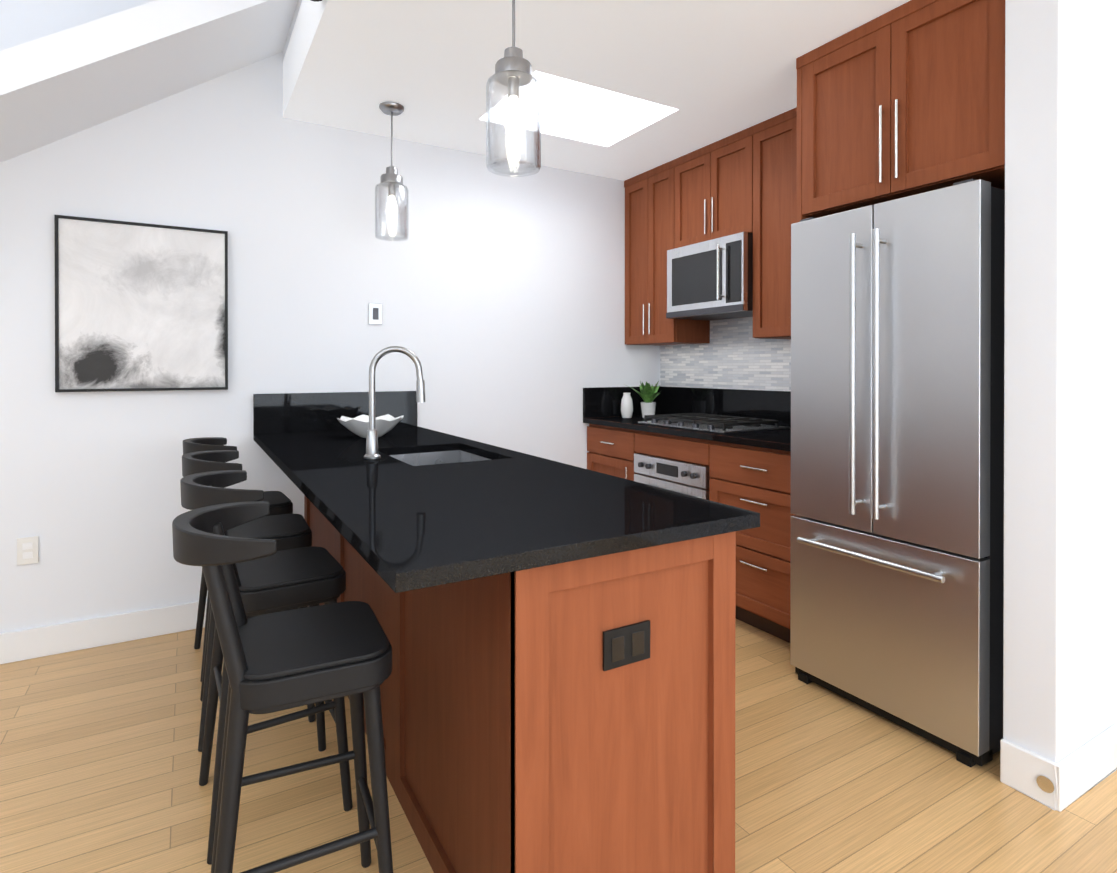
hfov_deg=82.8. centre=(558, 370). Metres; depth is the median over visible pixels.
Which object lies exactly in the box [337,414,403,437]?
decorative bowl
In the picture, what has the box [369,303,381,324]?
switch plate
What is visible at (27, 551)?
outlet
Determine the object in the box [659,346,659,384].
wall
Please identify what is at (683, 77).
ceiling
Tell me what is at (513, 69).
pendant light
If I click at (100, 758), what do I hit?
floor
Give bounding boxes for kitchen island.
[253,391,759,872]
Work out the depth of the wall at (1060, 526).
1.88 m
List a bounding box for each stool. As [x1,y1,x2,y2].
[172,501,392,872]
[180,470,352,864]
[182,450,315,751]
[183,437,292,681]
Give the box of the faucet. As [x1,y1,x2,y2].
[364,346,425,458]
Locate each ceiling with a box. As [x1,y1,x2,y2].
[0,0,297,162]
[283,0,910,180]
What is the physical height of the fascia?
0.590 m
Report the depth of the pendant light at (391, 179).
3.10 m
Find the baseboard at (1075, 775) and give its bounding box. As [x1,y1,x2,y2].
[1040,722,1116,811]
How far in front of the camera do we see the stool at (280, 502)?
2.78 m
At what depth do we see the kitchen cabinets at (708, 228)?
3.57 m
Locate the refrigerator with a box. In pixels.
[790,179,1004,766]
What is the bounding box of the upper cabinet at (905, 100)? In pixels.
[795,0,1004,222]
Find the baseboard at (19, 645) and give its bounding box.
[0,600,206,663]
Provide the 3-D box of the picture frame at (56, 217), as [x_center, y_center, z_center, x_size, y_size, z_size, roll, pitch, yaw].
[-1.917,-0.294,2.946,0.670,0.775,0.035,0,0,-30]
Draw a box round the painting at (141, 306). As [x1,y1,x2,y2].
[58,218,224,388]
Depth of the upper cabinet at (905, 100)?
2.24 m
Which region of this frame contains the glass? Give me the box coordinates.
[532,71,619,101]
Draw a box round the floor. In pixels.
[0,618,1116,872]
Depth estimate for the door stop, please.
1.82 m
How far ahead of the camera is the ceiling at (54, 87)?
2.54 m
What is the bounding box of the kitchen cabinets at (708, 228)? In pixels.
[583,108,794,642]
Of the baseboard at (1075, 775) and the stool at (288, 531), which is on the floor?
the stool at (288, 531)
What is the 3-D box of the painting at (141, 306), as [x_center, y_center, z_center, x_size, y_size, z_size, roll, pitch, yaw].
[-1.919,-0.294,2.949,0.645,0.750,0.026,0,0,-30]
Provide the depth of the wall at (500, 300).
3.23 m
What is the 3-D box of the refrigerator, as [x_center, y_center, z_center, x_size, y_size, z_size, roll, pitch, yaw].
[1.426,0.323,2.443,0.826,1.857,0.711,0,0,-30]
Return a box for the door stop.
[1036,775,1054,792]
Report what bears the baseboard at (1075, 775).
attached to the wall at (1060, 526)
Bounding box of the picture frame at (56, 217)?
[54,215,227,391]
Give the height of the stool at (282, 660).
0.957 m
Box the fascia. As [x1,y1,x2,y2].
[283,0,301,60]
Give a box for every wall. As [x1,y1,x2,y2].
[0,0,658,632]
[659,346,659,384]
[1003,0,1116,762]
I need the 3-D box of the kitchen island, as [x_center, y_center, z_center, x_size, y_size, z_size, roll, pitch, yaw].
[-0.539,0.687,2.321,0.840,1.131,2.518,0,0,-30]
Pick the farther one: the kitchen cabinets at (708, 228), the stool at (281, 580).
the kitchen cabinets at (708, 228)
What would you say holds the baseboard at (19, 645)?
attached to the wall at (500, 300)
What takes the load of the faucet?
on the kitchen island
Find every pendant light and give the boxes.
[375,102,407,240]
[486,0,540,176]

